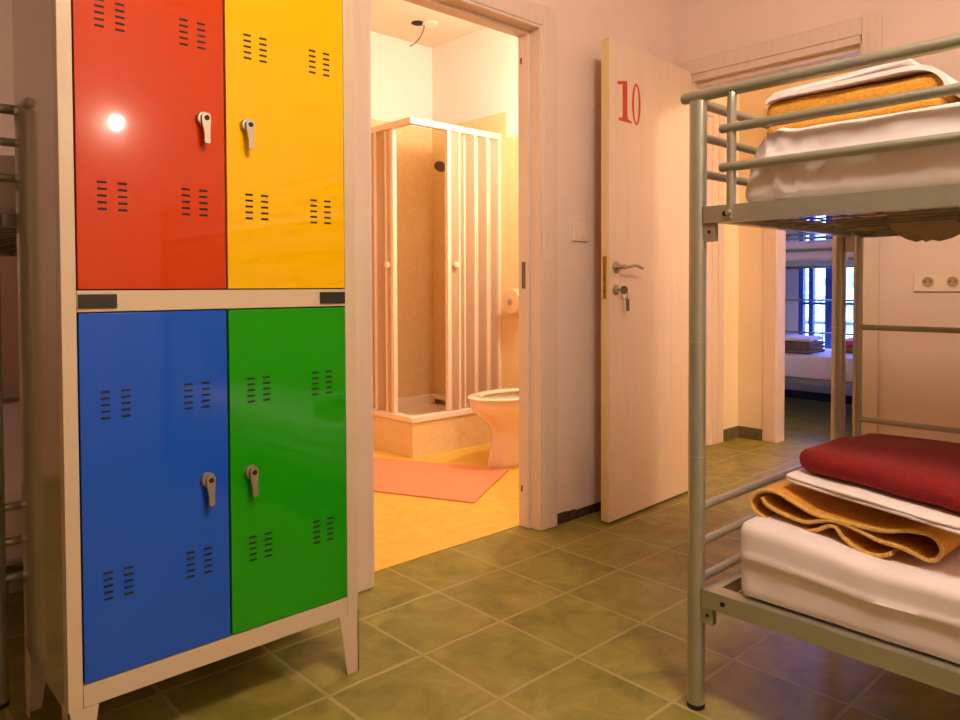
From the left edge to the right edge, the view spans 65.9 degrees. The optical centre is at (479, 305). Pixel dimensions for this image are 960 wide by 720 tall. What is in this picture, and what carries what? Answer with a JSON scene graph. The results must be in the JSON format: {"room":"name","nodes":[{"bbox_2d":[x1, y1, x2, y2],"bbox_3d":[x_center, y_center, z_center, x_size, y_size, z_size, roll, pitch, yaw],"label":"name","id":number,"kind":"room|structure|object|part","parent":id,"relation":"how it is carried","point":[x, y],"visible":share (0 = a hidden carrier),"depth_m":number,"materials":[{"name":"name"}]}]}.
{"room":"dormitory","nodes":[
{"label":"dormitory","id":0,"kind":"room"},
{"bbox_2d":[0,0,19,404],"bbox_3d":[-3.929,-0.390,2.415,4.750,2.680,0.100,-2,2,-43],"label":"wall","id":1,"kind":"structure","parent":0,"point":[8,264],"depth_m":3.77,"materials":[{"name":"paint"}]},
{"bbox_2d":[370,31,431,129],"bbox_3d":[-1.098,-0.457,4.616,2.195,2.680,0.100,-2,2,-43],"label":"wall","id":2,"kind":"structure","parent":0,"point":[401,74],"depth_m":5.04,"materials":[{"name":"paint"}]},
{"bbox_2d":[371,119,433,396],"bbox_3d":[-1.100,-0.169,4.547,2.087,2.101,0.008,-2,2,-43],"label":"tiles","id":3,"kind":"structure","parent":2,"relation":"attached to","point":[414,179],"depth_m":5.14,"materials":[{"name":"beige tile"}]},
{"bbox_2d":[370,0,486,47],"bbox_3d":[0.204,-1.780,1.857,10.300,0.100,6.500,-2,2,-43],"label":"ceiling","id":4,"kind":"structure","parent":0,"point":[393,18],"depth_m":4.75,"materials":[{"name":"paint"}]},
{"bbox_2d":[410,20,437,46],"bbox_3d":[-0.358,-1.726,4.729,0.186,0.153,0.109,0,1,-5],"label":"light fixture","id":5,"kind":"object","parent":4,"relation":"attached to","point":[427,23],"visible":1,"depth_m":4.72,"materials":[{"name":"beige plastic"}]},
{"bbox_3d":[-0.320,-1.796,4.730,0.110,0.013,0.110,-2,2,-43],"label":"plate","id":6,"kind":"part","parent":5,"relation":"part of","materials":[{"name":"beige plastic"}]},
{"bbox_2d":[432,28,517,136],"bbox_3d":[0.365,-0.461,4.581,0.100,2.680,1.945,-2,2,-43],"label":"wall","id":7,"kind":"structure","parent":0,"point":[475,74],"depth_m":4.90,"materials":[{"name":"paint"}]},
{"bbox_2d":[432,111,518,407],"bbox_3d":[0.327,-0.174,4.551,0.008,2.101,1.945,-2,2,-43],"label":"tiles","id":8,"kind":"structure","parent":7,"relation":"attached to","point":[496,123],"depth_m":4.74,"materials":[{"name":"beige tile"}]},
{"bbox_2d":[434,161,444,171],"bbox_3d":[-0.219,-0.553,5.037,0.114,0.860,0.184,-2,2,-43],"label":"shower","id":9,"kind":"object","parent":8,"relation":"attached to","point":[439,166],"visible":0.29,"depth_m":5.04,"materials":[{"name":"grey metal"}]},
{"bbox_2d":[502,289,518,313],"bbox_3d":[0.216,-0.025,4.601,0.093,0.159,0.159,-2,2,-43],"label":"dispenser","id":10,"kind":"object","parent":8,"relation":"attached to","point":[510,301],"visible":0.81,"depth_m":4.57,"materials":[{"name":"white plastic"}]},
{"bbox_2d":[0,397,959,719],"bbox_3d":[0.214,0.997,1.929,10.300,0.104,6.500,-2,2,-43],"label":"floor","id":11,"kind":"structure","parent":0,"point":[585,617],"depth_m":2.08,"materials":[{"name":"tile"}]},
{"bbox_2d":[0,103,23,709],"bbox_3d":[-1.532,0.206,2.767,0.870,1.454,2.088,-2,2,-43],"label":"bunk bed","id":12,"kind":"object","parent":11,"relation":"on","point":[8,247],"visible":0.06,"depth_m":1.76,"materials":[{"name":"grey metal"}]},
{"bbox_3d":[-1.153,0.240,1.754,0.040,1.420,0.040,-2,2,-43],"label":"post","id":13,"kind":"part","parent":12,"relation":"part of","materials":[{"name":"silver metal"}]},
{"bbox_2d":[0,155,15,240],"bbox_3d":[-1.534,-0.330,2.745,0.820,0.164,1.811,-2,2,-43],"label":"mattress","id":14,"kind":"object","parent":12,"relation":"on","point":[7,162],"visible":0.04,"depth_m":1.85,"materials":[{"name":"white fabric"}]},
{"bbox_2d":[3,403,22,565],"bbox_3d":[-1.533,0.551,2.768,0.814,0.182,1.812,-2,2,-43],"label":"mattress","id":15,"kind":"object","parent":12,"relation":"on","point":[11,412],"visible":0.06,"depth_m":2.08,"materials":[{"name":"white fabric"}]},
{"bbox_2d":[12,0,358,719],"bbox_3d":[-0.688,0.060,1.806,0.679,1.790,0.401,-2,2,-43],"label":"locker","id":16,"kind":"object","parent":11,"relation":"on","point":[185,169],"visible":1,"depth_m":1.62,"materials":[{"name":"multicoloured metal"}]},
{"bbox_3d":[-1.033,0.880,1.744,0.056,0.157,0.050,-2,2,-43],"label":"leg","id":17,"kind":"part","parent":16,"relation":"part of","materials":[{"name":"grey metal"}]},
{"bbox_3d":[-0.810,0.885,1.504,0.056,0.157,0.050,-2,2,-43],"label":"leg","id":18,"kind":"part","parent":16,"relation":"part of","materials":[{"name":"beige metal"}]},
{"bbox_3d":[-0.767,-0.009,1.487,0.072,0.028,0.004,-2,2,-43],"label":"name plate","id":19,"kind":"part","parent":16,"relation":"part of","materials":[{"name":"grey plastic"}]},
{"bbox_3d":[-0.690,-0.408,1.562,0.303,0.746,0.019,-2,2,-43],"label":"door","id":20,"kind":"part","parent":16,"relation":"part of","materials":[{"name":"red metal"}]},
{"bbox_3d":[-0.687,0.384,1.582,0.303,0.743,0.019,-2,2,-43],"label":"door","id":21,"kind":"part","parent":16,"relation":"part of","materials":[{"name":"blue metal"}]},
{"bbox_3d":[-0.601,-0.389,1.618,0.033,0.072,0.022,-2,2,-43],"label":"handle","id":22,"kind":"part","parent":16,"relation":"part of","materials":[{"name":"silver metal"}]},
{"bbox_3d":[-0.598,0.406,1.638,0.033,0.072,0.022,-2,2,-43],"label":"handle","id":23,"kind":"part","parent":16,"relation":"part of","materials":[{"name":"silver metal"}]},
{"bbox_3d":[-0.581,-0.016,1.685,0.616,1.541,0.008,-2,2,-43],"label":"panel","id":24,"kind":"part","parent":16,"relation":"part of","materials":[{"name":"blue"}]},
{"bbox_3d":[-0.527,-0.391,1.687,0.033,0.072,0.022,-2,2,-43],"label":"handle","id":25,"kind":"part","parent":16,"relation":"part of","materials":[{"name":"silver metal"}]},
{"bbox_3d":[-0.524,0.404,1.707,0.033,0.072,0.022,-2,2,-43],"label":"handle","id":26,"kind":"part","parent":16,"relation":"part of","materials":[{"name":"silver metal"}]},
{"bbox_3d":[-0.463,-0.414,1.772,0.306,0.746,0.019,-2,2,-43],"label":"door","id":27,"kind":"part","parent":16,"relation":"part of","materials":[{"name":"yellow metal"}]},
{"bbox_3d":[-0.460,0.378,1.793,0.306,0.743,0.019,-2,2,-43],"label":"door","id":28,"kind":"part","parent":16,"relation":"part of","materials":[{"name":"green metal"}]},
{"bbox_3d":[-0.369,-0.020,1.857,0.072,0.028,0.004,-2,2,-43],"label":"name plate","id":29,"kind":"part","parent":16,"relation":"part of","materials":[{"name":"grey plastic"}]},
{"bbox_3d":[-0.354,0.873,1.928,0.056,0.157,0.050,-2,2,-43],"label":"leg","id":30,"kind":"part","parent":16,"relation":"part of","materials":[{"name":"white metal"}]},
{"bbox_2d":[371,117,501,458],"bbox_3d":[-0.364,-0.109,4.736,0.753,1.966,0.718,-2,2,-43],"label":"shower enclosure","id":31,"kind":"object","parent":11,"relation":"on","point":[413,426],"visible":0.66,"depth_m":4.52,"materials":[{"name":"white plastic"}]},
{"bbox_3d":[-0.672,-0.208,4.578,0.073,1.686,0.005,0,1,6],"label":"folding panel","id":32,"kind":"part","parent":31,"relation":"part of","materials":[{"name":"beige plastic"}]},
{"bbox_3d":[-0.600,-0.206,4.501,0.066,1.686,0.005,0,1,0],"label":"folding panel","id":33,"kind":"part","parent":31,"relation":"part of","materials":[{"name":"beige plastic"}]},
{"bbox_3d":[-0.548,-0.241,4.402,0.034,0.040,0.040,-2,2,-43],"label":"handle","id":34,"kind":"part","parent":31,"relation":"part of","materials":[{"name":"beige plastic"}]},
{"bbox_3d":[-0.535,-0.204,4.426,0.065,1.686,0.005,1,2,44],"label":"folding panel","id":35,"kind":"part","parent":31,"relation":"part of","materials":[{"name":"beige plastic"}]},
{"bbox_2d":[373,393,474,423],"bbox_3d":[-0.360,0.674,4.771,0.731,0.086,0.698,-2,2,-43],"label":"shower tray","id":36,"kind":"object","parent":31,"relation":"on","point":[420,408],"depth_m":4.54,"materials":[{"name":"beige ceramic"}]},
{"bbox_3d":[-0.368,-1.073,4.728,0.731,0.038,0.693,-2,2,-43],"label":"rail","id":37,"kind":"part","parent":31,"relation":"part of","materials":[{"name":"beige metal"}]},
{"bbox_3d":[-0.159,-0.207,4.489,0.083,1.686,0.005,-1,2,-40],"label":"folding panel","id":38,"kind":"part","parent":31,"relation":"part of","materials":[{"name":"beige plastic"}]},
{"bbox_3d":[-0.142,-0.244,4.472,0.040,0.040,0.034,-2,2,-43],"label":"handle","id":39,"kind":"part","parent":31,"relation":"part of","materials":[{"name":"beige plastic"}]},
{"bbox_3d":[-0.112,-0.209,4.551,0.005,1.686,0.076,0,2,24],"label":"folding panel","id":40,"kind":"part","parent":31,"relation":"part of","materials":[{"name":"beige plastic"}]},
{"bbox_3d":[-0.064,-0.210,4.583,0.066,1.686,0.005,0,1,4],"label":"folding panel","id":41,"kind":"part","parent":31,"relation":"part of","materials":[{"name":"beige plastic"}]},
{"bbox_3d":[-0.025,-0.211,4.619,0.005,1.686,0.077,0,2,8],"label":"folding panel","id":42,"kind":"part","parent":31,"relation":"part of","materials":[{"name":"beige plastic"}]},
{"bbox_3d":[0.013,-0.212,4.655,0.066,1.686,0.005,0,1,4],"label":"folding panel","id":43,"kind":"part","parent":31,"relation":"part of","materials":[{"name":"beige plastic"}]},
{"bbox_3d":[0.052,-0.213,4.690,0.005,1.686,0.076,0,2,10],"label":"folding panel","id":44,"kind":"part","parent":31,"relation":"part of","materials":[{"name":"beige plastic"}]},
{"bbox_3d":[0.082,-0.214,4.728,0.046,1.686,0.005,0,1,-2],"label":"folding panel","id":45,"kind":"part","parent":31,"relation":"part of","materials":[{"name":"beige plastic"}]},
{"bbox_2d":[374,457,507,502],"bbox_3d":[-0.393,0.892,3.875,1.036,0.008,0.616,0,2,22],"label":"bath mat","id":46,"kind":"object","parent":11,"relation":"on","point":[460,483],"visible":0.56,"depth_m":3.79,"materials":[{"name":"fabric"}]},
{"bbox_2d":[467,387,518,467],"bbox_3d":[0.208,0.683,4.212,0.659,0.406,0.376,-2,2,-43],"label":"toilet","id":47,"kind":"object","parent":11,"relation":"on","point":[499,408],"visible":0.41,"depth_m":4.07,"materials":[{"name":"beige ceramic"}]},
{"bbox_3d":[0.172,0.500,4.173,0.561,0.014,0.376,-2,2,-43],"label":"seat","id":48,"kind":"part","parent":47,"relation":"part of","materials":[{"name":"beige ceramic"}]},
{"bbox_2d":[785,233,853,388],"bbox_3d":[3.028,0.118,5.579,0.870,1.454,2.088,-2,2,-43],"label":"bunk bed","id":49,"kind":"object","parent":11,"relation":"on","point":[825,263],"visible":0.06,"depth_m":5.63,"materials":[{"name":"grey metal"}]},
{"bbox_3d":[3.328,-0.604,5.841,0.027,0.026,2.088,-2,2,-43],"label":"rail","id":50,"kind":"part","parent":49,"relation":"part of","materials":[{"name":"silver metal"}]},
{"bbox_3d":[2.717,-0.413,5.277,0.021,0.021,1.881,-2,2,-43],"label":"guard rail","id":51,"kind":"part","parent":49,"relation":"part of","materials":[{"name":"silver metal"}]},
{"bbox_3d":[2.716,-0.500,5.275,0.021,0.021,1.881,-2,2,-43],"label":"guard rail","id":52,"kind":"part","parent":49,"relation":"part of","materials":[{"name":"silver metal"}]},
{"bbox_3d":[2.734,0.581,5.316,0.043,0.040,1.958,-2,2,-43],"label":"rail","id":53,"kind":"part","parent":49,"relation":"part of","materials":[{"name":"silver metal"}]},
{"bbox_2d":[785,348,852,381],"bbox_3d":[3.027,0.463,5.580,0.814,0.182,1.812,-2,2,-43],"label":"mattress","id":54,"kind":"object","parent":49,"relation":"on","point":[814,365],"visible":0.17,"depth_m":5.58,"materials":[{"name":"white fabric"}]},
{"bbox_2d":[785,340,824,353],"bbox_3d":[2.498,0.321,5.880,0.321,0.094,0.370,-2,2,-43],"label":"blanket","id":55,"kind":"object","parent":54,"relation":"on","point":[815,346],"visible":0.66,"depth_m":5.73,"materials":[{"name":"brown fabric"}]},
{"bbox_2d":[785,335,822,341],"bbox_3d":[2.497,0.256,5.878,0.317,0.037,0.355,-2,2,-43],"label":"sheet","id":56,"kind":"object","parent":55,"relation":"on","point":[801,338],"visible":0.72,"depth_m":5.75,"materials":[{"name":"white fabric"}]},
{"bbox_2d":[846,338,852,352],"bbox_3d":[3.002,0.316,5.778,0.350,0.108,0.371,-2,2,-43],"label":"blanket","id":57,"kind":"object","parent":54,"relation":"on","point":[849,341],"visible":0.12,"depth_m":5.72,"materials":[{"name":"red fabric"}]},
{"bbox_3d":[3.330,0.245,5.863,0.017,0.016,1.884,-2,2,-43],"label":"safety rail","id":58,"kind":"part","parent":49,"relation":"part of","materials":[{"name":"silver metal"}]},
{"bbox_3d":[3.329,-0.036,5.856,0.017,0.016,1.884,-2,2,-43],"label":"safety rail","id":59,"kind":"part","parent":49,"relation":"part of","materials":[{"name":"silver metal"}]},
{"bbox_2d":[785,239,853,261],"bbox_3d":[3.026,-0.417,5.559,0.823,0.159,1.811,-2,2,-43],"label":"mattress","id":60,"kind":"object","parent":49,"relation":"on","point":[825,254],"visible":0.18,"depth_m":5.56,"materials":[{"name":"white fabric"}]},
{"bbox_3d":[3.322,-0.326,5.843,0.043,0.038,1.958,-2,2,-43],"label":"rail","id":61,"kind":"part","parent":49,"relation":"part of","materials":[{"name":"silver metal"}]},
{"bbox_3d":[2.731,-0.309,5.292,0.043,0.038,1.958,-2,2,-43],"label":"rail","id":62,"kind":"part","parent":49,"relation":"part of","materials":[{"name":"silver metal"}]},
{"bbox_2d":[680,33,959,710],"bbox_3d":[1.494,0.234,1.293,0.870,1.454,2.088,-2,2,-43],"label":"bunk bed","id":63,"kind":"object","parent":11,"relation":"on","point":[723,596],"visible":0.75,"depth_m":1.71,"materials":[{"name":"silver metal"}]},
{"bbox_3d":[0.511,0.235,1.744,0.040,1.420,0.040,-2,2,-43],"label":"post","id":64,"kind":"part","parent":63,"relation":"part of","materials":[{"name":"silver metal"}]},
{"bbox_3d":[1.190,-0.471,0.994,0.027,0.026,2.088,-2,2,-43],"label":"rail","id":65,"kind":"part","parent":63,"relation":"part of","materials":[{"name":"silver metal"}]},
{"bbox_3d":[1.200,0.698,1.030,0.043,0.040,1.958,-2,2,-43],"label":"rail","id":66,"kind":"part","parent":63,"relation":"part of","materials":[{"name":"silver metal"}]},
{"bbox_3d":[1.197,-0.193,1.007,0.043,0.038,1.958,-2,2,-43],"label":"rail","id":67,"kind":"part","parent":63,"relation":"part of","materials":[{"name":"silver metal"}]},
{"bbox_3d":[1.115,0.218,2.306,0.040,1.420,0.040,-2,2,-43],"label":"post","id":68,"kind":"part","parent":63,"relation":"part of","materials":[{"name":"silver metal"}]},
{"bbox_3d":[1.183,-0.296,0.991,0.021,0.021,1.881,-2,2,-43],"label":"guard rail","id":69,"kind":"part","parent":63,"relation":"part of","materials":[{"name":"silver metal"}]},
{"bbox_3d":[1.183,-0.383,0.989,0.021,0.021,1.881,-2,2,-43],"label":"guard rail","id":70,"kind":"part","parent":63,"relation":"part of","materials":[{"name":"silver metal"}]},
{"bbox_2d":[740,513,959,663],"bbox_3d":[1.493,0.580,1.294,0.824,0.180,1.812,-2,2,-43],"label":"mattress","id":71,"kind":"object","parent":63,"relation":"on","point":[903,599],"visible":0.52,"depth_m":1.51,"materials":[{"name":"white fabric"}]},
{"bbox_2d":[749,480,959,562],"bbox_3d":[0.897,0.466,1.700,0.366,0.099,0.410,-2,2,-43],"label":"blanket","id":72,"kind":"object","parent":71,"relation":"on","point":[877,533],"visible":0.68,"depth_m":1.59,"materials":[{"name":"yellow fabric"}]},
{"bbox_2d":[786,468,959,534],"bbox_3d":[0.945,0.400,1.653,0.441,0.045,0.397,-2,2,-43],"label":"sheet","id":73,"kind":"object","parent":72,"relation":"on","point":[945,519],"visible":0.3,"depth_m":1.53,"materials":[{"name":"white fabric"}]},
{"bbox_2d":[799,433,959,512],"bbox_3d":[1.052,0.366,1.685,0.566,0.074,0.477,-2,2,-43],"label":"pillow","id":74,"kind":"object","parent":73,"relation":"on","point":[918,469],"visible":1,"depth_m":1.62,"materials":[{"name":"red fabric"}]},
{"bbox_2d":[745,102,959,241],"bbox_3d":[1.478,-0.267,1.289,0.834,0.232,1.854,-2,2,-43],"label":"mattress","id":75,"kind":"object","parent":63,"relation":"on","point":[938,165],"visible":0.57,"depth_m":1.50,"materials":[{"name":"white fabric"}]},
{"bbox_2d":[767,73,959,134],"bbox_3d":[0.894,-0.431,1.695,0.332,0.088,0.378,-2,2,-43],"label":"blanket","id":76,"kind":"object","parent":75,"relation":"on","point":[928,80],"visible":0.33,"depth_m":1.56,"materials":[{"name":"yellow fabric"}]},
{"bbox_2d":[764,59,959,104],"bbox_3d":[0.902,-0.469,1.681,0.340,0.090,0.381,-2,2,-43],"label":"sheet","id":77,"kind":"object","parent":76,"relation":"on","point":[909,68],"visible":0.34,"depth_m":1.56,"materials":[{"name":"white fabric"}]},
{"bbox_3d":[1.788,-0.209,1.557,0.043,0.038,1.958,-2,2,-43],"label":"rail","id":78,"kind":"part","parent":63,"relation":"part of","materials":[{"name":"silver metal"}]},
{"bbox_3d":[1.797,0.362,1.577,0.017,0.016,1.884,-2,2,-43],"label":"safety rail","id":79,"kind":"part","parent":63,"relation":"part of","materials":[{"name":"silver metal"}]},
{"bbox_3d":[1.796,0.081,1.570,0.017,0.016,1.884,-2,2,-43],"label":"safety rail","id":80,"kind":"part","parent":63,"relation":"part of","materials":[{"name":"silver metal"}]},
{"bbox_2d":[528,0,675,513],"bbox_3d":[0.258,-0.421,3.085,2.095,2.680,0.100,-2,2,-43],"label":"wall","id":81,"kind":"structure","parent":0,"point":[647,26],"depth_m":3.19,"materials":[{"name":"paint"}]},
{"bbox_2d":[353,0,556,592],"bbox_3d":[-0.089,-0.134,2.760,1.009,2.125,0.118,-2,2,-43],"label":"trim","id":82,"kind":"structure","parent":81,"relation":"attached to","point":[534,25],"depth_m":3.00,"materials":[{"name":"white wood"}]},
{"bbox_3d":[0.179,-0.125,3.046,0.002,0.110,0.020,-2,2,-43],"label":"strike plate","id":83,"kind":"part","parent":82,"relation":"part of","materials":[{"name":"grey metal"}]},
{"bbox_2d":[557,502,600,524],"bbox_3d":[0.638,0.885,3.396,0.878,0.050,0.008,-2,2,-43],"label":"baseboard","id":84,"kind":"structure","parent":81,"relation":"attached to","point":[565,516],"depth_m":3.19,"materials":[{"name":"brown wood"}]},
{"bbox_2d":[572,223,586,241],"bbox_3d":[0.429,-0.313,3.170,0.096,0.078,0.012,-2,2,-43],"label":"light switch","id":85,"kind":"object","parent":81,"relation":"attached to","point":[579,230],"visible":1,"depth_m":3.16,"materials":[{"name":"beige plastic"}]},
{"bbox_2d":[601,38,690,522],"bbox_3d":[0.776,-0.103,3.299,0.100,2.006,0.680,1,2,44],"label":"door","id":86,"kind":"structure","parent":81,"relation":"in","point":[645,121],"depth_m":3.24,"materials":[{"name":"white wood"}]},
{"bbox_3d":[0.518,-0.116,3.078,0.003,0.178,0.019,-2,2,-43],"label":"lock plate","id":87,"kind":"part","parent":86,"relation":"part of","materials":[{"name":"gold metal"}]},
{"bbox_3d":[0.626,-0.161,3.113,0.158,0.047,0.056,-2,2,-43],"label":"lever handle","id":88,"kind":"part","parent":86,"relation":"part of","materials":[{"name":"silver metal"}]},
{"bbox_2d":[706,94,738,445],"bbox_3d":[1.254,-0.462,4.517,1.115,2.680,0.100,-2,2,-43],"label":"wall","id":89,"kind":"structure","parent":0,"point":[731,232],"depth_m":4.81,"materials":[{"name":"paint"}]},
{"bbox_2d":[706,116,710,444],"bbox_3d":[1.196,-0.142,4.391,0.635,2.032,0.013,-2,2,-43],"label":"door","id":90,"kind":"structure","parent":89,"relation":"in","point":[708,287],"depth_m":4.59,"materials":[{"name":"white wood"}]},
{"bbox_2d":[707,111,724,444],"bbox_3d":[1.224,-0.179,4.411,0.885,2.120,0.022,-2,2,-43],"label":"trim","id":91,"kind":"structure","parent":89,"relation":"attached to","point":[717,152],"depth_m":4.65,"materials":[{"name":"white wood"}]},
{"bbox_2d":[723,426,738,440],"bbox_3d":[1.627,0.832,4.816,0.215,0.075,0.012,-2,2,-43],"label":"baseboard","id":92,"kind":"structure","parent":89,"relation":"attached to","point":[733,432],"depth_m":4.81,"materials":[{"name":"stone"}]},
{"bbox_2d":[738,69,859,428],"bbox_3d":[2.659,-0.451,3.898,0.100,2.680,5.900,-2,2,-43],"label":"wall","id":93,"kind":"structure","parent":0,"point":[751,239],"depth_m":4.80,"materials":[{"name":"paint"}]},
{"bbox_2d":[739,426,761,440],"bbox_3d":[1.760,0.831,4.821,0.012,0.075,0.163,-2,2,-43],"label":"baseboard","id":94,"kind":"structure","parent":93,"relation":"attached to","point":[744,432],"depth_m":4.82,"materials":[{"name":"stone"}]},
{"bbox_2d":[762,108,785,442],"bbox_3d":[2.224,-0.181,4.363,0.119,2.120,1.105,-2,2,-43],"label":"trim","id":95,"kind":"structure","parent":93,"relation":"attached to","point":[774,246],"depth_m":4.70,"materials":[{"name":"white wood"}]},
{"bbox_2d":[675,0,959,442],"bbox_3d":[2.346,-0.407,2.268,0.100,2.680,3.940,-2,2,-43],"label":"wall","id":96,"kind":"structure","parent":0,"point":[919,374],"depth_m":2.93,"materials":[{"name":"paint"}]},
{"bbox_2d":[679,10,881,434],"bbox_3d":[1.332,-0.141,3.356,0.119,2.097,0.920,-2,2,-43],"label":"trim","id":97,"kind":"structure","parent":96,"relation":"attached to","point":[861,35],"depth_m":3.11,"materials":[{"name":"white wood"}]},
{"bbox_2d":[913,272,959,291],"bbox_3d":[1.758,-0.089,2.827,0.013,0.073,0.188,-2,2,-43],"label":"power socket","id":98,"kind":"object","parent":96,"relation":"attached to","point":[922,282],"visible":1,"depth_m":2.83,"materials":[{"name":"beige plastic"}]},
{"bbox_2d":[920,276,934,287],"bbox_3d":[1.725,-0.090,2.855,0.004,0.049,0.049,-2,2,-43],"label":"outlet","id":99,"kind":"object","parent":98,"relation":"attached to","point":[925,281],"depth_m":2.86,"materials":[{"name":"beige plastic"}]},
{"bbox_2d":[945,276,959,287],"bbox_3d":[1.782,-0.089,2.794,0.004,0.049,0.049,-2,2,-43],"label":"outlet","id":100,"kind":"object","parent":98,"relation":"attached to","point":[950,281],"depth_m":2.79,"materials":[{"name":"beige plastic"}]},
{"bbox_2d":[785,218,851,395],"bbox_3d":[3.297,-0.509,6.061,0.100,2.680,3.600,-2,2,-43],"label":"wall","id":101,"kind":"structure","parent":0,"point":[792,275],"depth_m":6.56,"materials":[{"name":"paint"}]},
{"bbox_2d":[785,389,851,403],"bbox_3d":[3.259,0.796,6.055,0.015,0.070,3.400,-2,2,-43],"label":"baseboard","id":102,"kind":"structure","parent":101,"relation":"attached to","point":[826,397],"depth_m":6.45,"materials":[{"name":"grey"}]},
{"bbox_2d":[798,216,852,348],"bbox_3d":[3.259,-0.424,6.075,0.070,1.790,1.270,-2,2,-43],"label":"window","id":103,"kind":"structure","parent":101,"relation":"attached to","point":[828,271],"depth_m":6.45,"materials":[{"name":"blue"}]},
{"bbox_3d":[3.631,0.906,6.404,0.800,0.130,3.600,-2,2,-43],"label":"floor","id":104,"kind":"structure","parent":0,"visible":0},
{"bbox_2d":[806,321,852,344],"bbox_3d":[3.816,0.489,6.634,0.040,0.650,3.300,-2,2,-43],"label":"balcony railing","id":105,"kind":"object","parent":104,"relation":"on","point":[816,322],"visible":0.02,"depth_m":7.15,"materials":[{"name":"grey metal"}]},
{"bbox_3d":[3.815,0.449,6.633,0.040,0.570,3.300,-2,2,-43],"label":"rail","id":106,"kind":"part","parent":105,"relation":"part of","materials":[{"name":"grey metal"}]},
{"label":"outside","id":107,"kind":"structure","parent":0,"visible":0},
{"bbox_2d":[806,271,852,338],"bbox_3d":[5.273,1.613,9.436,2.918,4.262,3.883,-2,2,-43],"label":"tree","id":108,"kind":"object","parent":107,"point":[820,311],"visible":0.03,"depth_m":10.03,"materials":[{"name":"green plant"}]}
]}

